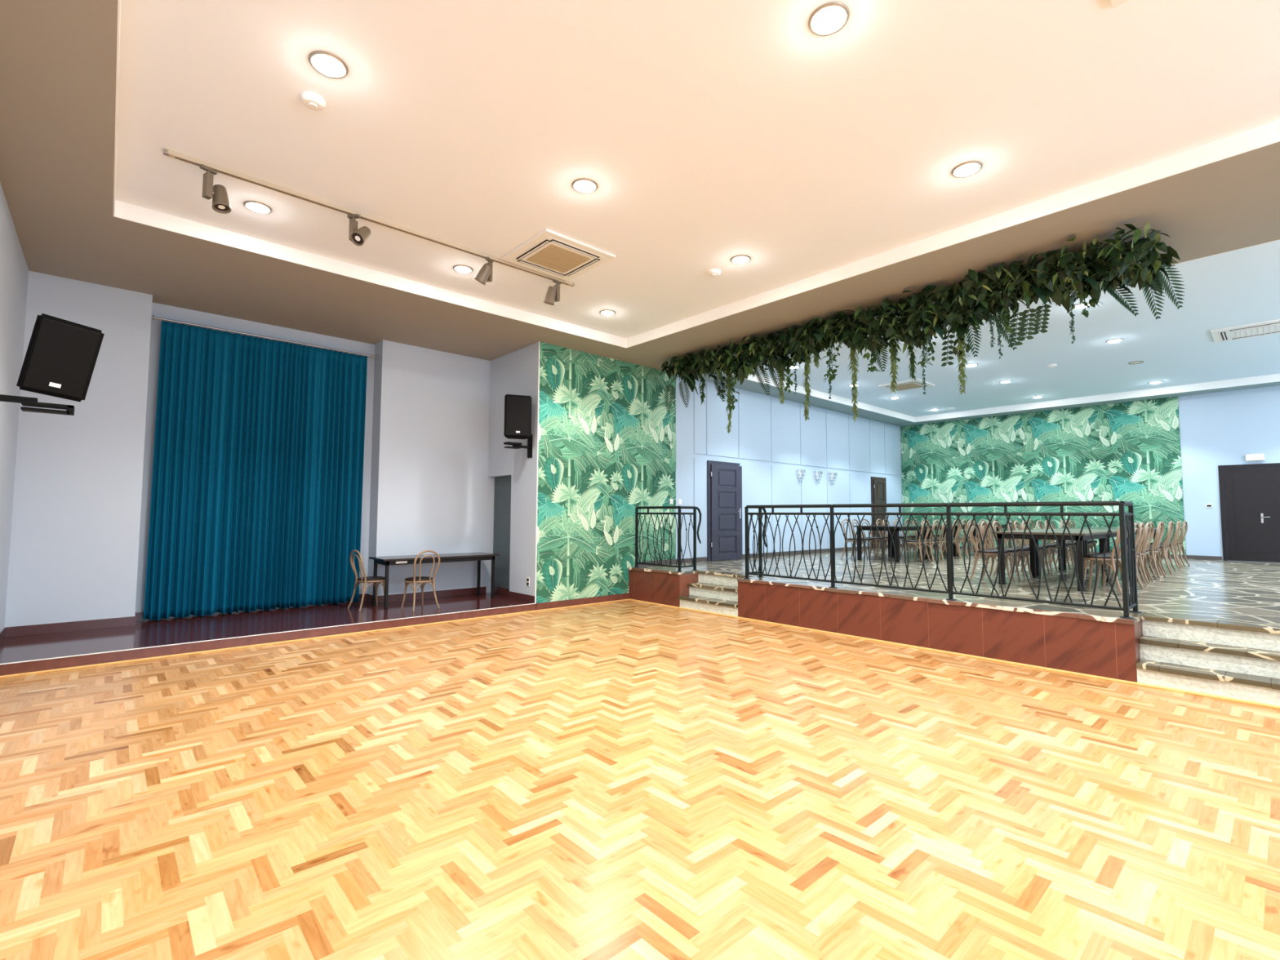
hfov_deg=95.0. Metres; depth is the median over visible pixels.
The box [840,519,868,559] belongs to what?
bentwood chair
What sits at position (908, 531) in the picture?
bentwood chair
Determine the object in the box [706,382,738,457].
wall panel
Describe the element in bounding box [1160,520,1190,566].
bentwood chair
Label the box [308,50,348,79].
recessed light
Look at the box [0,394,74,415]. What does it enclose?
bracket
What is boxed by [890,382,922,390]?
grille
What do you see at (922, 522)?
bentwood chair
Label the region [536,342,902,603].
wall
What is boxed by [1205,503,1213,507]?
thermostat
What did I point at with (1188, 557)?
baseboard
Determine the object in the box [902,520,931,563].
bentwood chair
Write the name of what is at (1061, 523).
bentwood chair
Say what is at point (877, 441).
wall panel
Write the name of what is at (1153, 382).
recessed light
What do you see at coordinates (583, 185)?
recessed light
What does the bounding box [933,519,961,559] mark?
bentwood chair
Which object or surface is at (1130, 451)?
wall
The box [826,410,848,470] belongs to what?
wall panel
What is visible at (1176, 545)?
bentwood chair
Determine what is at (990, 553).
bentwood chair
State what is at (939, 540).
bentwood chair
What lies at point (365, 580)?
bentwood chair
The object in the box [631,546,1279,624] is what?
floor
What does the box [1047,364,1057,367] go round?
smoke detector
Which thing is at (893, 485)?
wall panel
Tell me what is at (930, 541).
bentwood chair
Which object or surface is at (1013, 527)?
bentwood chair
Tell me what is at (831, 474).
wall sconce
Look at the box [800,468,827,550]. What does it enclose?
wall panel
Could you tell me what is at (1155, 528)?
dining table
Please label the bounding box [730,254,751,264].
recessed light
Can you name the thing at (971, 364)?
recessed light
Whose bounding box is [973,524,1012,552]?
dining table
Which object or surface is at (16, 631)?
baseboard
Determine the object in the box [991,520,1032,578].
bentwood chair
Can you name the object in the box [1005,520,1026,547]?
bentwood chair
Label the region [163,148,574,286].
track
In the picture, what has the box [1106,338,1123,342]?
recessed light
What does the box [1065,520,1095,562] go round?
bentwood chair
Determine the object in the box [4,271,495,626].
wall
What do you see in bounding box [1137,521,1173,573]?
bentwood chair
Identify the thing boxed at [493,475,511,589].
door
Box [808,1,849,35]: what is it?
recessed light
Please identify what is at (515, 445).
bracket
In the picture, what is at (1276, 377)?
trim
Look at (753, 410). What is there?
wall panel
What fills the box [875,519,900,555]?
bentwood chair
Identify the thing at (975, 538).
bentwood chair
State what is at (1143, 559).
bentwood chair
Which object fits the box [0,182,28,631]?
wall
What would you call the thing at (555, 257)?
grille
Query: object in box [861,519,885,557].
bentwood chair
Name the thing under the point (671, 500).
light switch
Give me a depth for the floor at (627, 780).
3.32 m
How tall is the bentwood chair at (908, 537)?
0.935 m
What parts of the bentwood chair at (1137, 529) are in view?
leg, leg, seat, leg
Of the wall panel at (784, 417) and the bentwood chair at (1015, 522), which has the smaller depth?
the bentwood chair at (1015, 522)
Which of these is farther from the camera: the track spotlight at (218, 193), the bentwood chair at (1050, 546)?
the bentwood chair at (1050, 546)
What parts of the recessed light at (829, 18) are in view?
bulb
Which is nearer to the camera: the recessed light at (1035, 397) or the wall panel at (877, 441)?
the recessed light at (1035, 397)
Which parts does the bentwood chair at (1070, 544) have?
seat, leg, leg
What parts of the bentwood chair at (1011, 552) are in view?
leg, leg, seat, leg, leg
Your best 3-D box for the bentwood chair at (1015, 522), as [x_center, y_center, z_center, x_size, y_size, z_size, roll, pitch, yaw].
[7.071,1.202,10.593,0.453,0.935,0.494,4,-5,-44]
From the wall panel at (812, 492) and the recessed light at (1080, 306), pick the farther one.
the wall panel at (812, 492)
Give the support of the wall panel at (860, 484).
attached to the wall at (606, 447)
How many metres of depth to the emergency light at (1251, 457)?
13.40 m
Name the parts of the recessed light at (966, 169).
bulb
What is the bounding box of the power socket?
[526,577,529,586]
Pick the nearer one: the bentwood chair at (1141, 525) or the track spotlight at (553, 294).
the track spotlight at (553, 294)
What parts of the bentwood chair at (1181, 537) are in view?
leg, leg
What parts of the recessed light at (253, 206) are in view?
bulb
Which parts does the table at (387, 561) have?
leg, leg, leg, leg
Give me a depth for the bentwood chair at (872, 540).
14.00 m
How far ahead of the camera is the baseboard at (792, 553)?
14.22 m
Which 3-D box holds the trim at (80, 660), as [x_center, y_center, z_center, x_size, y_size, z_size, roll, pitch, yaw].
[-3.284,2.048,8.457,8.340,0.129,0.032,3,-5,-42]
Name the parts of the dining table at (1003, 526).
leg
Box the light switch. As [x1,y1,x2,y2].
[669,498,673,504]
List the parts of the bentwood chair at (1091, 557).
leg, leg, seat, leg, leg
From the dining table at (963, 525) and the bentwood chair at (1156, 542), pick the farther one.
the dining table at (963, 525)
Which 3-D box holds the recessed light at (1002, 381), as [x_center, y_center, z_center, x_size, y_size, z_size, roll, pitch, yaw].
[8.527,-2.283,13.695,0.250,0.033,0.250,3,-5,-42]
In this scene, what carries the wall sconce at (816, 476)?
attached to the wall panel at (812, 492)
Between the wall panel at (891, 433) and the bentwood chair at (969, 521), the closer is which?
the bentwood chair at (969, 521)
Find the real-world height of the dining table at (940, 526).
0.780 m
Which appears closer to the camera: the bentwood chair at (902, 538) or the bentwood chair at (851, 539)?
the bentwood chair at (851, 539)
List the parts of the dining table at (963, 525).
leg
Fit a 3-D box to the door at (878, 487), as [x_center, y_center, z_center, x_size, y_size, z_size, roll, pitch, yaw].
[7.473,1.016,18.231,0.930,2.210,0.144,3,-5,-42]
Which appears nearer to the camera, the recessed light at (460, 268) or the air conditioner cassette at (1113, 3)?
the air conditioner cassette at (1113, 3)
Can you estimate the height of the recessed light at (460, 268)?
0.033 m
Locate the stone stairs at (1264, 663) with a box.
[1136,612,1279,706]
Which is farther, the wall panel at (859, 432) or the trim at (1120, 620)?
the wall panel at (859, 432)
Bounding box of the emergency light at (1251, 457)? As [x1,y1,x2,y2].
[1245,453,1264,461]
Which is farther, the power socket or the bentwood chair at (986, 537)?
the bentwood chair at (986, 537)
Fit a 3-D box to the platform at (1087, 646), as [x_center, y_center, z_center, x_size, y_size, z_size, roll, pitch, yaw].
[8.939,1.976,10.079,11.970,0.575,14.050,3,-5,-42]
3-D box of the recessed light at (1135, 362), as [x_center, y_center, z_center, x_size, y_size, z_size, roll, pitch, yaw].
[10.106,-2.389,11.958,0.250,0.013,0.250,3,-5,-42]
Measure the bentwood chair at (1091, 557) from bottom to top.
0.935 m
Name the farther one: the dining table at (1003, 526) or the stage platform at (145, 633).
the dining table at (1003, 526)
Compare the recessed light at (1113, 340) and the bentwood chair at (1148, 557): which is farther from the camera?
the recessed light at (1113, 340)
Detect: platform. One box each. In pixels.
[0,592,531,663]
[628,569,1279,682]
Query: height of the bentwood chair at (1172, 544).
0.935 m
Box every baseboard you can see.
[0,586,534,643]
[638,543,902,566]
[906,544,1222,559]
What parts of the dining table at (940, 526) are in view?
leg, leg, leg, leg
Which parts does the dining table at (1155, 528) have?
leg, leg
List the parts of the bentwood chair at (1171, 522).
leg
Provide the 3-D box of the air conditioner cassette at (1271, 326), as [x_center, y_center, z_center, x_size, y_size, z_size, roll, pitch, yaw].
[10.320,-2.502,9.791,0.950,0.047,1.100,3,-5,-42]
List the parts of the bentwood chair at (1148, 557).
leg, leg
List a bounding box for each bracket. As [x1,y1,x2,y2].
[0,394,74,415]
[503,434,532,457]
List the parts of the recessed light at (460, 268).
bulb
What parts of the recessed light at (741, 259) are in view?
bulb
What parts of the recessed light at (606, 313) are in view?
bulb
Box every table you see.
[368,551,499,608]
[853,524,930,562]
[891,524,957,559]
[920,524,980,555]
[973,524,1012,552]
[992,529,1110,591]
[1035,528,1128,581]
[1056,527,1136,570]
[1084,526,1156,564]
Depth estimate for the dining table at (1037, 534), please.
8.54 m
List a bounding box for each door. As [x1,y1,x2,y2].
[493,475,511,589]
[706,460,742,561]
[871,476,887,548]
[1217,462,1279,562]
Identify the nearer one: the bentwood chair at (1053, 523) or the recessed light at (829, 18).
the recessed light at (829, 18)
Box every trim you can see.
[0,592,629,675]
[0,599,1279,708]
[0,603,535,664]
[112,0,1279,347]
[534,341,539,603]
[628,567,1134,624]
[720,239,1279,422]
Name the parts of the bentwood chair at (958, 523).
leg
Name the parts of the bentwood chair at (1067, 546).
seat, leg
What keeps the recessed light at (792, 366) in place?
in the ceiling at (1241, 286)
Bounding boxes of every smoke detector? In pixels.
[300,91,325,111]
[707,268,720,276]
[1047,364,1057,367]
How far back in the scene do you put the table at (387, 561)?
9.85 m
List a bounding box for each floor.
[0,600,1279,959]
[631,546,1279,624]
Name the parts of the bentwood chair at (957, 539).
leg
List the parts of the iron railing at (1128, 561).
post, post, handrail, rail, handrail, rail, post, rail, handrail, rail, post, handrail, rail, rail, post, handrail, plate, rail, post, rail, plate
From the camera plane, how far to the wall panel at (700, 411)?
12.82 m
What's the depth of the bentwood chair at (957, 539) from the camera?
13.99 m
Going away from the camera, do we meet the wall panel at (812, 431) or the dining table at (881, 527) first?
the dining table at (881, 527)
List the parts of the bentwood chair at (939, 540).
leg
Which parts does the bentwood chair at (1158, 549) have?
leg, leg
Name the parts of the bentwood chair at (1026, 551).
leg, seat, leg, leg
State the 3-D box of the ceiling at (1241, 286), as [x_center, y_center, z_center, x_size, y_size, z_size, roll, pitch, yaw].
[9.251,-2.555,10.878,9.670,0.180,12.240,3,-5,-42]
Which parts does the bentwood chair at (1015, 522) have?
leg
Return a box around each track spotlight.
[200,164,231,213]
[346,213,371,245]
[474,257,493,284]
[543,279,561,305]
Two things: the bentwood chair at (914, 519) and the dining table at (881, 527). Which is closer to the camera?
the dining table at (881, 527)
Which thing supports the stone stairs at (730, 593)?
on the floor at (627, 780)
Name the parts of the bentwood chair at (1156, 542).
leg, leg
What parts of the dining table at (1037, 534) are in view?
leg, leg, leg, leg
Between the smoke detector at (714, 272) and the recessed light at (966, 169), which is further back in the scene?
the smoke detector at (714, 272)
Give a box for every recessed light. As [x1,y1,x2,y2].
[243,200,272,213]
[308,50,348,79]
[453,264,472,273]
[571,177,597,193]
[599,310,615,315]
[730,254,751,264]
[790,365,799,368]
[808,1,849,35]
[951,160,982,177]
[964,363,977,367]
[999,380,1011,382]
[1031,395,1043,398]
[1071,302,1090,309]
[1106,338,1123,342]
[1128,360,1143,364]
[1148,381,1162,383]
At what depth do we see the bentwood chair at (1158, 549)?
10.33 m
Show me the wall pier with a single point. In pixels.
(516, 372)
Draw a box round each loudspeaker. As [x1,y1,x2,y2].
[16,313,104,402]
[503,394,531,439]
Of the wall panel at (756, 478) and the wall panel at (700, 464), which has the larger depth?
the wall panel at (756, 478)
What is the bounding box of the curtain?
[143,320,367,621]
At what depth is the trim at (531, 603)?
7.02 m
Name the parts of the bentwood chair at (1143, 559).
leg, leg, leg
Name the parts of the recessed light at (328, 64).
bulb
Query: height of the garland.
1.562 m
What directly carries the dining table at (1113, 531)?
on the floor at (1232, 590)
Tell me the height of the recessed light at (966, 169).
0.033 m
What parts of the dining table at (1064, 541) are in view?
leg, leg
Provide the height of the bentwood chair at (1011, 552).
0.935 m
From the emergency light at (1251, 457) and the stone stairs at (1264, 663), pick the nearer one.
the stone stairs at (1264, 663)
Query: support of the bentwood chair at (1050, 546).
on the floor at (1232, 590)
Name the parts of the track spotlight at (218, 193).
bulb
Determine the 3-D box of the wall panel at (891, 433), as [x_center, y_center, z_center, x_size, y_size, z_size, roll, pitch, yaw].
[8.221,-0.965,19.099,1.106,1.605,0.018,3,-5,-42]
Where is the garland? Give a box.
[659,221,1185,432]
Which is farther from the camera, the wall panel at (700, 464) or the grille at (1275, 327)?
the wall panel at (700, 464)
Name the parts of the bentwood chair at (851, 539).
seat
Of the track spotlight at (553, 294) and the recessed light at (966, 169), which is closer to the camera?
the recessed light at (966, 169)
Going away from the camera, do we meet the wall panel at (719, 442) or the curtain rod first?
the curtain rod
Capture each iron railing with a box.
[633,506,701,572]
[743,501,1142,618]
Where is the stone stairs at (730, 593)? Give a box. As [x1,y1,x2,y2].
[678,569,759,616]
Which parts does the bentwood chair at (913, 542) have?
leg, seat, leg, leg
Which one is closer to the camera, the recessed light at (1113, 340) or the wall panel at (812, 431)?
the recessed light at (1113, 340)
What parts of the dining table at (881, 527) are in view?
leg, leg, leg, leg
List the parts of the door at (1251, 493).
handle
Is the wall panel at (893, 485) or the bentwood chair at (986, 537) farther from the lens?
the wall panel at (893, 485)
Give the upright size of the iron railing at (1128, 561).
1.164 m
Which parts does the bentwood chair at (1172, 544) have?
leg, leg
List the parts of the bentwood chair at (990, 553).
leg, seat, leg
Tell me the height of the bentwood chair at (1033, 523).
0.935 m
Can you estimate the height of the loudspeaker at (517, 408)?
0.720 m
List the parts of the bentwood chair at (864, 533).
leg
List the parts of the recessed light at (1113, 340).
bulb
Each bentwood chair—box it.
[347,549,384,611]
[400,550,439,611]
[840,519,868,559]
[850,519,876,558]
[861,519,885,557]
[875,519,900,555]
[882,519,906,555]
[893,519,917,554]
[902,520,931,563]
[904,519,917,552]
[912,519,934,551]
[912,519,941,562]
[920,518,943,551]
[924,519,946,561]
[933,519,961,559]
[942,519,968,558]
[952,519,974,557]
[961,519,986,556]
[968,520,1010,581]
[969,519,991,550]
[974,519,996,554]
[980,520,1020,581]
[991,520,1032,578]
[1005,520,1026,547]
[1007,520,1044,574]
[1012,519,1034,547]
[1013,520,1049,573]
[1021,520,1057,572]
[1035,520,1070,568]
[1044,520,1075,568]
[1049,520,1075,564]
[1060,520,1090,559]
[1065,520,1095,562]
[1068,520,1097,562]
[1083,525,1129,593]
[1096,522,1143,588]
[1102,522,1147,587]
[1110,521,1153,583]
[1118,521,1157,581]
[1135,521,1165,578]
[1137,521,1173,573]
[1141,520,1176,570]
[1148,520,1182,569]
[1148,521,1167,575]
[1150,520,1182,567]
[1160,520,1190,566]
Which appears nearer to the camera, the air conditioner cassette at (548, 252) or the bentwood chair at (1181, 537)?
the air conditioner cassette at (548, 252)
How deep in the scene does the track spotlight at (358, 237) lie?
6.08 m
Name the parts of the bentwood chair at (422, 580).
leg, leg, seat, leg, leg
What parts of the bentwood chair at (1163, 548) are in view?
leg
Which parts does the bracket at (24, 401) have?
arm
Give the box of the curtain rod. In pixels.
[151,315,377,358]
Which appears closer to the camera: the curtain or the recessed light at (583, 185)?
the recessed light at (583, 185)
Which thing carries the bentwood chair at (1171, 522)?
on the floor at (1232, 590)
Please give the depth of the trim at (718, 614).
6.80 m
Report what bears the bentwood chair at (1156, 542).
on the floor at (1232, 590)
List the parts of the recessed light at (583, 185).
bulb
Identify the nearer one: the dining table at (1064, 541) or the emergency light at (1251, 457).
the dining table at (1064, 541)
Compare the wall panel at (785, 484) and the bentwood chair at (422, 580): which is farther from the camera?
the wall panel at (785, 484)
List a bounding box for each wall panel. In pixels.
[693,379,706,454]
[693,457,706,557]
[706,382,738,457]
[737,390,771,461]
[739,462,772,554]
[770,397,800,464]
[771,465,801,552]
[800,404,826,467]
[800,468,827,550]
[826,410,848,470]
[826,471,850,548]
[848,415,870,472]
[848,473,871,546]
[869,420,884,474]
[884,423,901,475]
[885,476,902,544]
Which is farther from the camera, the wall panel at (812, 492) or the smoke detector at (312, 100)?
the wall panel at (812, 492)
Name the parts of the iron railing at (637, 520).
post, rail, handrail, rail, post, handrail, rail, rail, post, handrail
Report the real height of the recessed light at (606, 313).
0.033 m
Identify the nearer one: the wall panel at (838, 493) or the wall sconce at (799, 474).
the wall sconce at (799, 474)
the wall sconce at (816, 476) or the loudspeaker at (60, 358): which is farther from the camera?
the wall sconce at (816, 476)
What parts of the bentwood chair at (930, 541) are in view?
leg, leg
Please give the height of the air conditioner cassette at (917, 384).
0.047 m
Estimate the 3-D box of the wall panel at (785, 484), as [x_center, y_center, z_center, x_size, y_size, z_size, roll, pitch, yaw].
[3.732,0.737,14.924,1.286,2.140,0.018,3,-5,-42]
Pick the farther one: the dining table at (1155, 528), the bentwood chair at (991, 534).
the bentwood chair at (991, 534)
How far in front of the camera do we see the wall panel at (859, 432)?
17.59 m
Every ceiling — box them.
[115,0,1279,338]
[753,240,1279,417]
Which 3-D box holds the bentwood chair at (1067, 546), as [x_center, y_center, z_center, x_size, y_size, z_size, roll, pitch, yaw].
[8.037,1.255,11.409,0.453,0.935,0.494,3,-5,-42]
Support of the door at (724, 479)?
in the wall at (606, 447)
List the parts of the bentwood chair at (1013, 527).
leg, seat, leg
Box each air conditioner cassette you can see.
[501,228,615,281]
[878,378,934,391]
[1109,0,1128,8]
[1210,318,1279,342]
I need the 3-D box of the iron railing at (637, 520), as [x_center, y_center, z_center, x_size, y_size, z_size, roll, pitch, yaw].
[0.507,1.079,11.019,0.615,1.164,1.250,3,-5,-42]
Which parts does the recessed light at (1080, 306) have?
bulb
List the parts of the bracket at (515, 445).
arm, wall plate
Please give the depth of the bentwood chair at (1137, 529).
8.33 m
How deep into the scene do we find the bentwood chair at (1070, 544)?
11.72 m
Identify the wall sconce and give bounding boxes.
[795,469,805,482]
[813,471,822,484]
[828,472,837,484]
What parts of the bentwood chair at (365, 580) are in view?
leg, leg, seat, leg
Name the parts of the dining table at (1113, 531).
leg, leg, leg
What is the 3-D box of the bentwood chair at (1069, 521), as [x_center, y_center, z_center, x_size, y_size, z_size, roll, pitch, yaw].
[10.106,1.381,13.363,0.453,0.935,0.494,3,-4,-38]
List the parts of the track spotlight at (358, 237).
bulb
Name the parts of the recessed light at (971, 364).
bulb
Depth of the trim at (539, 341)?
9.98 m
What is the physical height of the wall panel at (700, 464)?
2.140 m
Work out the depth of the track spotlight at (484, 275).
7.02 m
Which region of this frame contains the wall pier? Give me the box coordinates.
[488,342,555,602]
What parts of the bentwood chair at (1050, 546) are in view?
seat, leg, leg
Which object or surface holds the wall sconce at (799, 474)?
attached to the wall panel at (785, 484)
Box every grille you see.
[525,244,590,272]
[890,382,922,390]
[1235,324,1279,337]
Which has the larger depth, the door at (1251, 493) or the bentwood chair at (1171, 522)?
the door at (1251, 493)
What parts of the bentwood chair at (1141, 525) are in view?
leg, leg, leg, leg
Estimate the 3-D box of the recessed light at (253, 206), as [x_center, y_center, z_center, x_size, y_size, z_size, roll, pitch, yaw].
[-3.936,-2.795,6.046,0.250,0.033,0.250,3,-5,-42]
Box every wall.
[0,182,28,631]
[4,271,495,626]
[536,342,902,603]
[899,385,1279,562]

